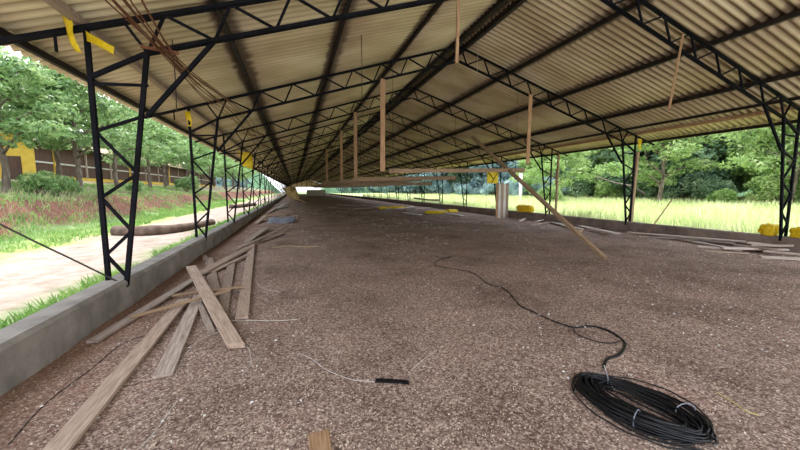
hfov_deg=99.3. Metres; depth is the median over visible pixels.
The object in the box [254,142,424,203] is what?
roof truss
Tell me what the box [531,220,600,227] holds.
plank
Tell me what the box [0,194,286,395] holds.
wall
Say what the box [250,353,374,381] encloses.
twine
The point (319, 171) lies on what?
roof truss
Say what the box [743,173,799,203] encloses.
shrub
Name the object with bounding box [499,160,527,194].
tree
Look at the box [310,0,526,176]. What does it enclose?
purlin
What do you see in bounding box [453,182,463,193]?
shrub
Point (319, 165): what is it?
roof truss
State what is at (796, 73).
purlin
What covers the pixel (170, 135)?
slender tree
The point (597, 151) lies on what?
spreading tree
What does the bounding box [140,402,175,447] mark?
twine
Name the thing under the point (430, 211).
heap
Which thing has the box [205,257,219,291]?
plank
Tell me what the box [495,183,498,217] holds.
board
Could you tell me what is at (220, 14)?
purlin
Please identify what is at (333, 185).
board
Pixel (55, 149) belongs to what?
slender tree
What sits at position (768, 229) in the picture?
sack
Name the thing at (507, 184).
board
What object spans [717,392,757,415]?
strand
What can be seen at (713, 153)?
tree
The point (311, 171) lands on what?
roof truss
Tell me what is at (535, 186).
shrub
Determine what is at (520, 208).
sack
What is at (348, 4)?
purlin
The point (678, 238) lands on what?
plank
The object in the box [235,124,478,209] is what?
roof truss
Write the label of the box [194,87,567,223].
roof truss
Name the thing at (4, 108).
tree
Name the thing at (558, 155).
prop
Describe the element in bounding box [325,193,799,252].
wall
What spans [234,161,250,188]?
slender tree
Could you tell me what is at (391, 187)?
tree
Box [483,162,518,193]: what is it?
tree
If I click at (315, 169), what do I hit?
roof truss
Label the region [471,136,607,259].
leaning pole
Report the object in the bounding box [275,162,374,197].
roof truss
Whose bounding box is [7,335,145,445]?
wire
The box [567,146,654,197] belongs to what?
tree
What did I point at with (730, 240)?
plank
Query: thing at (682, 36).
board
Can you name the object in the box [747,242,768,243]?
plank
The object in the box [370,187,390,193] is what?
tree
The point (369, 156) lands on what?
board
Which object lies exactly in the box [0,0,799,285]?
roof truss
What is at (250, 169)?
slender tree
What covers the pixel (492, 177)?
signboard
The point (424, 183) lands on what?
board
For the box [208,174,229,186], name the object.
tree
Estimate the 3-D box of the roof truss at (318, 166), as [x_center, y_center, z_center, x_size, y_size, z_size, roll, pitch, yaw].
[-13.508,-7.626,59.812,16.514,5.729,0.102,-2,6,-17]
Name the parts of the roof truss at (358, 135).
post, post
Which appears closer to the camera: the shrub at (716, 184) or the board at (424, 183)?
the board at (424, 183)
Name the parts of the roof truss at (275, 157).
post, post, post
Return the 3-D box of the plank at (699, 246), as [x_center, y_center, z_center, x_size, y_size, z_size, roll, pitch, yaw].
[8.713,0.633,9.278,0.165,0.052,0.900,-6,8,-44]
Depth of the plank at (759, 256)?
7.83 m
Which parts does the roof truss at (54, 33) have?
post, post, post, post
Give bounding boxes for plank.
[42,298,189,449]
[86,278,192,342]
[129,289,229,318]
[152,289,201,378]
[171,285,243,296]
[186,265,244,349]
[194,297,214,333]
[200,247,251,273]
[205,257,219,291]
[210,254,248,271]
[219,260,234,314]
[233,225,288,250]
[235,244,254,319]
[243,227,268,242]
[253,215,267,223]
[258,232,285,241]
[308,429,331,449]
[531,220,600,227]
[551,222,582,228]
[579,226,620,233]
[589,230,640,235]
[626,232,746,242]
[639,236,676,238]
[662,236,736,243]
[678,238,705,242]
[688,240,726,246]
[697,245,741,250]
[705,250,748,253]
[720,247,789,250]
[733,244,776,250]
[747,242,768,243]
[752,244,793,246]
[758,255,799,260]
[763,250,799,255]
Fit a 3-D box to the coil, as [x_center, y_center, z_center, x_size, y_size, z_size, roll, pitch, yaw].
[1.597,1.022,5.205,1.183,0.128,6.333,-1,6,-8]
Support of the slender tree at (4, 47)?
on the ground at (25, 275)
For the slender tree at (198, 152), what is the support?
on the ground at (25, 275)
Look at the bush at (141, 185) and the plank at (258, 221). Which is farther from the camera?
the bush at (141, 185)
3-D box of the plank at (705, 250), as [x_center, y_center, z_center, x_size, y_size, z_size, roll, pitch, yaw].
[8.253,0.692,8.595,0.795,0.062,0.124,4,7,35]
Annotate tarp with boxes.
[268,217,295,222]
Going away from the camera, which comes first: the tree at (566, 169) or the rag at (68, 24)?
the rag at (68, 24)
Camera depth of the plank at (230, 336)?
4.19 m
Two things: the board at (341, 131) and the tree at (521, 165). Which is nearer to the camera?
the board at (341, 131)
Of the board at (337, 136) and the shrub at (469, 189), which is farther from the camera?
the shrub at (469, 189)
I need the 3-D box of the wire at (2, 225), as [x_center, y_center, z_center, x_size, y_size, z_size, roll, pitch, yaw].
[-4.710,-0.211,3.699,2.619,2.275,0.034,-4,7,-36]
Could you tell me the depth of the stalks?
18.60 m
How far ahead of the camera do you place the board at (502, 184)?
19.28 m
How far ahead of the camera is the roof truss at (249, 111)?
9.48 m
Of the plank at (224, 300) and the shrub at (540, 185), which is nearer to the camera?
the plank at (224, 300)
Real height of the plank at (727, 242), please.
0.124 m
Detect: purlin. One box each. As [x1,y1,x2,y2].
[0,27,284,184]
[211,0,287,173]
[298,0,351,176]
[306,2,442,174]
[308,0,507,177]
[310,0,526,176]
[317,0,648,177]
[321,9,799,180]
[343,70,799,178]
[367,96,799,176]
[392,120,796,176]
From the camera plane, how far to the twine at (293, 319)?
4.17 m
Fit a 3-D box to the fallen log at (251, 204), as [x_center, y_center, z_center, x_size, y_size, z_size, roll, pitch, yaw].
[-15.829,-1.999,34.830,0.736,0.488,6.260,0,6,-3]
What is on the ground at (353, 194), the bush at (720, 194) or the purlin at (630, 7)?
the bush at (720, 194)
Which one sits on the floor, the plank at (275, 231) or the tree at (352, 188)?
the plank at (275, 231)
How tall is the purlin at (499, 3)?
0.200 m
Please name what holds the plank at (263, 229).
on the plank
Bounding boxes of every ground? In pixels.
[0,179,284,325]
[332,193,797,232]
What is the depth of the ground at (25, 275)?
11.18 m
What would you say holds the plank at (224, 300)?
on the floor
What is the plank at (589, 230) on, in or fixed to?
on the floor
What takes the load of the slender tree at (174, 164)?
on the ground at (25, 275)
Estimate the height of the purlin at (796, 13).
0.100 m
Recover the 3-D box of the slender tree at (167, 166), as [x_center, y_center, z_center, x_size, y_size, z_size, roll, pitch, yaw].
[-38.508,-10.868,56.435,10.320,9.259,8.109,2,6,15]
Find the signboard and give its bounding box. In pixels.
[487,172,497,183]
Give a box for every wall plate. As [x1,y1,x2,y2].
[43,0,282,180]
[375,105,799,176]
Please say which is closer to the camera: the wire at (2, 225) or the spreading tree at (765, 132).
the wire at (2, 225)
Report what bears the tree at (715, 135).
on the ground at (353, 194)
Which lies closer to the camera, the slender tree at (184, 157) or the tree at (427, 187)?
the slender tree at (184, 157)
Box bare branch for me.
[595,176,644,194]
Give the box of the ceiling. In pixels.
[0,0,799,183]
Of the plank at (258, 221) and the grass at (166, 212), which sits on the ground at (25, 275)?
the grass at (166, 212)
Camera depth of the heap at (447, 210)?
24.63 m
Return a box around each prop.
[555,154,559,210]
[628,152,639,221]
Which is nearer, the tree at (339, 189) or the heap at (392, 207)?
the heap at (392, 207)
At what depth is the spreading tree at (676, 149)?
36.20 m
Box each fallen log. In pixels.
[110,219,215,235]
[229,203,256,207]
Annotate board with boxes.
[325,149,327,181]
[327,156,369,185]
[331,136,392,183]
[333,185,386,186]
[340,126,403,185]
[340,127,421,182]
[340,130,342,179]
[352,137,431,185]
[353,117,455,180]
[354,112,356,176]
[380,78,384,171]
[389,55,524,173]
[455,0,459,63]
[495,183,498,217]
[498,184,500,217]
[500,183,503,217]
[503,184,505,217]
[505,183,508,217]
[526,94,532,163]
[668,34,683,110]
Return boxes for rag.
[62,15,80,52]
[85,30,113,53]
[185,111,191,125]
[638,139,641,148]
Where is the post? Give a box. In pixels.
[519,173,522,201]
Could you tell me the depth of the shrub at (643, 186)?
43.53 m
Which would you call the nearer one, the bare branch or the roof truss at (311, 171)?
the bare branch
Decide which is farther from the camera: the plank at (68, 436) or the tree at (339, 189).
the tree at (339, 189)
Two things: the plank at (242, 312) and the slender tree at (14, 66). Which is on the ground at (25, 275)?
the slender tree at (14, 66)
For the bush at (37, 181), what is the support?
on the ground at (25, 275)
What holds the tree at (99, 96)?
on the ground at (25, 275)
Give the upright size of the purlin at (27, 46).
0.090 m
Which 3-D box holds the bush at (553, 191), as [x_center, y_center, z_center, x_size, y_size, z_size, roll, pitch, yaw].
[16.883,-3.235,37.669,2.997,2.675,3.238,5,8,42]
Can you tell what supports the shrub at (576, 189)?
on the ground at (353, 194)
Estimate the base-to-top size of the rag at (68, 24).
0.493 m
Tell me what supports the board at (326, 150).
hanging from the roof truss at (358, 135)
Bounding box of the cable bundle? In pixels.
[104,0,273,159]
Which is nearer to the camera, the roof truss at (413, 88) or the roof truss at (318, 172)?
the roof truss at (413, 88)
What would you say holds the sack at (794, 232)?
on the wall at (615, 225)
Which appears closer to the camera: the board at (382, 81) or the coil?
the coil
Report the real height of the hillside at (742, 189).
19.154 m
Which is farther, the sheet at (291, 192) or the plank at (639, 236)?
the sheet at (291, 192)
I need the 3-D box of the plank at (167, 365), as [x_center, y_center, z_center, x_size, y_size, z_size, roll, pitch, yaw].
[-2.602,1.144,4.193,0.149,0.033,2.835,-3,7,-24]
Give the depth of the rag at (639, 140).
12.71 m
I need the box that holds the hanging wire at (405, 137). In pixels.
[405,137,405,211]
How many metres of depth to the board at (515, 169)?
10.43 m
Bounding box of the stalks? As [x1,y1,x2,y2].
[0,188,223,229]
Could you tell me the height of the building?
5.847 m
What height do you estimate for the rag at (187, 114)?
0.357 m
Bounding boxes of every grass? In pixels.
[0,179,269,328]
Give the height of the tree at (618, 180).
14.282 m
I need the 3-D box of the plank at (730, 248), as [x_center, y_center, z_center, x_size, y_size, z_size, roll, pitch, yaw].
[9.192,0.615,8.839,1.275,0.096,0.206,3,6,24]
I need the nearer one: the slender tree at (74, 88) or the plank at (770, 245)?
the plank at (770, 245)
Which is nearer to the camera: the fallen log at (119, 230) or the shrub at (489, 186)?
the fallen log at (119, 230)
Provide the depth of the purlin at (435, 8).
8.98 m
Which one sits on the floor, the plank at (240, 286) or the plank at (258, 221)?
the plank at (258, 221)
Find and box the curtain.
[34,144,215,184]
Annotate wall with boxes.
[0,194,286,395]
[291,180,317,186]
[307,190,325,195]
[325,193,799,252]
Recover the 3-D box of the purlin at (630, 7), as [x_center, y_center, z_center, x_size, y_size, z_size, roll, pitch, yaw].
[-14.694,-11.012,69.932,0.055,0.100,145.760,-2,6,-17]
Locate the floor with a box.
[0,194,799,449]
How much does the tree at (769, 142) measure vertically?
17.957 m
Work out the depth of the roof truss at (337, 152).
38.73 m
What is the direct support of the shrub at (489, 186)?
on the ground at (353, 194)
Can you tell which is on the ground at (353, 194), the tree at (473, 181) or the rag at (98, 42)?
the tree at (473, 181)
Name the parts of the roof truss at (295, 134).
post, post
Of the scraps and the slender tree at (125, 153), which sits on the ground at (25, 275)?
the slender tree at (125, 153)
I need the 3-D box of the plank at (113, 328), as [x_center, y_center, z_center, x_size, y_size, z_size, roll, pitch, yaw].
[-3.397,1.070,4.766,0.124,0.028,2.598,-1,6,-10]
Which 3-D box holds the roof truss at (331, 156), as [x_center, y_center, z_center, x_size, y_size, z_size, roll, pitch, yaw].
[-8.409,-5.935,43.388,16.514,5.729,0.102,-2,6,-17]
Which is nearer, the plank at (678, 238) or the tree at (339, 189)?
the plank at (678, 238)
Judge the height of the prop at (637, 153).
3.351 m
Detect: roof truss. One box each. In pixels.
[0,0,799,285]
[144,46,654,239]
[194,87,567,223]
[220,110,514,214]
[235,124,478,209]
[253,135,449,206]
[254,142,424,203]
[258,148,415,202]
[265,156,394,198]
[266,152,404,200]
[269,159,382,198]
[273,165,368,196]
[274,166,363,194]
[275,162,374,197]
[277,167,358,193]
[277,169,355,195]
[277,171,351,195]
[283,171,349,193]
[283,172,345,192]
[287,174,344,194]
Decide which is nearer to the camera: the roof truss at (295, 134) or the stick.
the stick
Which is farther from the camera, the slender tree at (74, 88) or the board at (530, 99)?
the slender tree at (74, 88)
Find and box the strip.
[375,378,408,384]
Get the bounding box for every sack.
[516,204,534,211]
[757,223,778,235]
[789,227,799,237]
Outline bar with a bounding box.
[414,197,439,200]
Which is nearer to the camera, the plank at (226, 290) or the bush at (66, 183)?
the plank at (226, 290)
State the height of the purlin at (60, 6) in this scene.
0.085 m
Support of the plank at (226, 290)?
on the plank at (113, 328)
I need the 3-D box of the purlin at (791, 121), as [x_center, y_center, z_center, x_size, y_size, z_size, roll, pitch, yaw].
[-8.789,-9.258,71.946,0.060,0.090,145.760,-2,6,-17]
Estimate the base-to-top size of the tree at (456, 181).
15.784 m
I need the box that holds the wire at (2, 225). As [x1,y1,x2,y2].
[0,223,128,286]
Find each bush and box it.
[14,170,61,195]
[44,174,83,195]
[123,181,144,191]
[173,175,199,191]
[537,184,565,203]
[705,188,737,203]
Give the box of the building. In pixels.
[0,130,217,186]
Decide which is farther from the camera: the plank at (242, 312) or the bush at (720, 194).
the bush at (720, 194)
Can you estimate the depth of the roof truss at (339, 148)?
34.25 m
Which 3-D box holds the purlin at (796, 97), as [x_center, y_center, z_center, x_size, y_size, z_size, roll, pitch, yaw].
[-9.954,-9.603,71.548,0.050,0.080,145.760,-2,6,-17]
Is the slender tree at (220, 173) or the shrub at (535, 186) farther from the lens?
the slender tree at (220, 173)
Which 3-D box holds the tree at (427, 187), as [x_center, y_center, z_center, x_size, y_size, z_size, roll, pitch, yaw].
[8.430,-14.935,91.995,10.800,15.952,11.102,0,6,2]
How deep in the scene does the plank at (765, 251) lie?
8.13 m
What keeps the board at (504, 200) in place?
on the floor
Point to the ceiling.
(620, 45)
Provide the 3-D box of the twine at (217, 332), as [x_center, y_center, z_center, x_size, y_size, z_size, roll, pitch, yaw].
[-1.780,1.257,3.371,0.629,0.015,1.039,-2,6,-17]
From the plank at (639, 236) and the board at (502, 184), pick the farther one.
the board at (502, 184)
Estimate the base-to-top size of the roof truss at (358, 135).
5.729 m
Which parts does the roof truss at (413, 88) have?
post, post, post, post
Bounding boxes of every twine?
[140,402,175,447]
[176,332,250,374]
[230,319,295,320]
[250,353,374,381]
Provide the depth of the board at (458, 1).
5.59 m
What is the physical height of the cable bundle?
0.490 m
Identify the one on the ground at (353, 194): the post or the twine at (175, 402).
the post
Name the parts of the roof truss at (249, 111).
post, post, post, post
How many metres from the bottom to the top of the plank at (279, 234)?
0.034 m
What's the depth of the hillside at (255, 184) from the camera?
182.70 m
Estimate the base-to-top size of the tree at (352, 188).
14.892 m
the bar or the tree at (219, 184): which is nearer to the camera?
the bar
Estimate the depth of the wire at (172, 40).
5.42 m
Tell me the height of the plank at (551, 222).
0.035 m
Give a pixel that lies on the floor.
(318, 222)
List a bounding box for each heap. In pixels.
[389,206,406,208]
[425,210,446,213]
[446,209,457,211]
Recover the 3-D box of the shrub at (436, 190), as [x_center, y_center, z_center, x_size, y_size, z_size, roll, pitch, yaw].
[10.707,-9.464,91.065,5.311,4.634,5.578,-2,6,-16]
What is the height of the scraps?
0.053 m
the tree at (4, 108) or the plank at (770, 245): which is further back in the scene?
the tree at (4, 108)
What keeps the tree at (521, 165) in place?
on the ground at (353, 194)
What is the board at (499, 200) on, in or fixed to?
on the floor
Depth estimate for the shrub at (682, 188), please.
39.52 m
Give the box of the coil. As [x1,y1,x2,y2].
[433,256,718,449]
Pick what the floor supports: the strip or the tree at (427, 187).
the strip
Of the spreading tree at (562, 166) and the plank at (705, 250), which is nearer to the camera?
the plank at (705, 250)
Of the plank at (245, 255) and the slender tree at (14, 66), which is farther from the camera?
the slender tree at (14, 66)
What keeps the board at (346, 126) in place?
hanging from the ceiling
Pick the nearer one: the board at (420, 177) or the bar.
the board at (420, 177)
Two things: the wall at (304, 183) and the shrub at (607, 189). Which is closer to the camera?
the shrub at (607, 189)
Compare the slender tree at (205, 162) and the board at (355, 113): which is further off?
the slender tree at (205, 162)
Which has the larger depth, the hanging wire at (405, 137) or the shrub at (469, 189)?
the shrub at (469, 189)
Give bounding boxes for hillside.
[215,170,401,192]
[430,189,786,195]
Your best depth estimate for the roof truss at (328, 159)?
46.92 m
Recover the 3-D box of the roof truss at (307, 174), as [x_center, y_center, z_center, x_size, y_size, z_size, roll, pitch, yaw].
[-21.156,-10.162,84.447,16.514,5.729,0.102,-2,6,-17]
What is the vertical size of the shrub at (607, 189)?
3.865 m
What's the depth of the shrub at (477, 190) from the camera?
76.08 m
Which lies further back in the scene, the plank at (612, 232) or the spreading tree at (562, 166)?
the spreading tree at (562, 166)
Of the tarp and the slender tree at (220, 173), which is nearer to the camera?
the tarp
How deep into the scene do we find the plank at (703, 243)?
9.75 m
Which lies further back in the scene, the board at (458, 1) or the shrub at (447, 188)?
the shrub at (447, 188)
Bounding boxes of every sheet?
[238,151,252,168]
[282,186,299,200]
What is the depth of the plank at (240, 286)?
5.16 m
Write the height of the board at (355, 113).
2.593 m
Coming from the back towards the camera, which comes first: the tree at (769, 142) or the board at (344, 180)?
the tree at (769, 142)
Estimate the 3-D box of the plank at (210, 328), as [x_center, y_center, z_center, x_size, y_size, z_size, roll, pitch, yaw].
[-2.524,1.127,4.366,0.072,0.027,1.416,-4,8,-36]
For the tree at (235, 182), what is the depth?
160.70 m
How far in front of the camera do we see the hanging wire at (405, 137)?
23.63 m
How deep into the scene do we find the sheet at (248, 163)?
16.41 m
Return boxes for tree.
[0,46,88,191]
[0,53,170,191]
[0,73,120,177]
[1,47,48,139]
[1,81,39,143]
[24,98,169,185]
[70,96,121,155]
[101,118,193,188]
[111,126,202,187]
[150,137,186,184]
[157,145,227,188]
[165,152,207,174]
[167,134,222,175]
[184,147,238,186]
[196,154,247,188]
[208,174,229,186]
[218,159,254,188]
[229,176,250,187]
[230,169,257,188]
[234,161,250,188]
[337,187,348,192]
[350,187,364,190]
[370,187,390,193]
[385,176,404,193]
[403,173,422,193]
[412,173,446,193]
[446,166,480,190]
[458,165,486,190]
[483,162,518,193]
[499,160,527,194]
[509,151,603,187]
[516,158,561,194]
[553,156,592,195]
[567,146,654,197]
[567,148,617,196]
[595,132,730,204]
[608,143,689,198]
[657,133,754,200]
[696,135,788,195]
[710,127,799,200]
[712,123,799,204]
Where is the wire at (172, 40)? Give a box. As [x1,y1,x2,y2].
[172,40,176,111]
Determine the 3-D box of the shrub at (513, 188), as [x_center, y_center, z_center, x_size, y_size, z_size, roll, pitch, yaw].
[21.702,-6.545,63.750,5.205,4.301,4.818,-2,6,-19]
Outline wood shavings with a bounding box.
[0,231,799,449]
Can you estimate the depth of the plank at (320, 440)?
2.13 m
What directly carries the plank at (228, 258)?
on the plank at (242, 312)
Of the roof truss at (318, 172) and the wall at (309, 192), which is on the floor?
the wall at (309, 192)
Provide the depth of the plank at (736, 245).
8.76 m
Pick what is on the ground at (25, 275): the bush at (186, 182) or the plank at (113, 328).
the bush at (186, 182)
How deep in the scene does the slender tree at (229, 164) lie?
65.15 m
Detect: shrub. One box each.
[431,182,445,193]
[439,181,455,193]
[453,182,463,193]
[457,183,473,194]
[472,186,490,194]
[480,177,503,194]
[504,179,528,196]
[532,177,547,195]
[539,174,578,195]
[565,176,595,198]
[593,180,622,199]
[626,175,666,200]
[663,170,711,200]
[690,176,739,202]
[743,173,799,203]
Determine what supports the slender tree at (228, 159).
on the ground at (25, 275)
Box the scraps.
[40,205,797,449]
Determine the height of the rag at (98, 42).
0.267 m
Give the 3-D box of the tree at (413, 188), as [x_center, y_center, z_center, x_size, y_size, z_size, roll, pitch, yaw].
[4.310,-14.810,96.769,9.829,14.566,9.922,2,6,18]
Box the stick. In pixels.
[648,199,672,232]
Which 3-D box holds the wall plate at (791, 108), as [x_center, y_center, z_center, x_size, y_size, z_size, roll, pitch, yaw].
[-9.515,-9.468,71.699,0.100,0.085,145.760,-2,6,-17]
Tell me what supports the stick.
on the floor
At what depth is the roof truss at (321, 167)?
63.26 m
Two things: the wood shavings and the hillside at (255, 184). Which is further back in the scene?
the hillside at (255, 184)

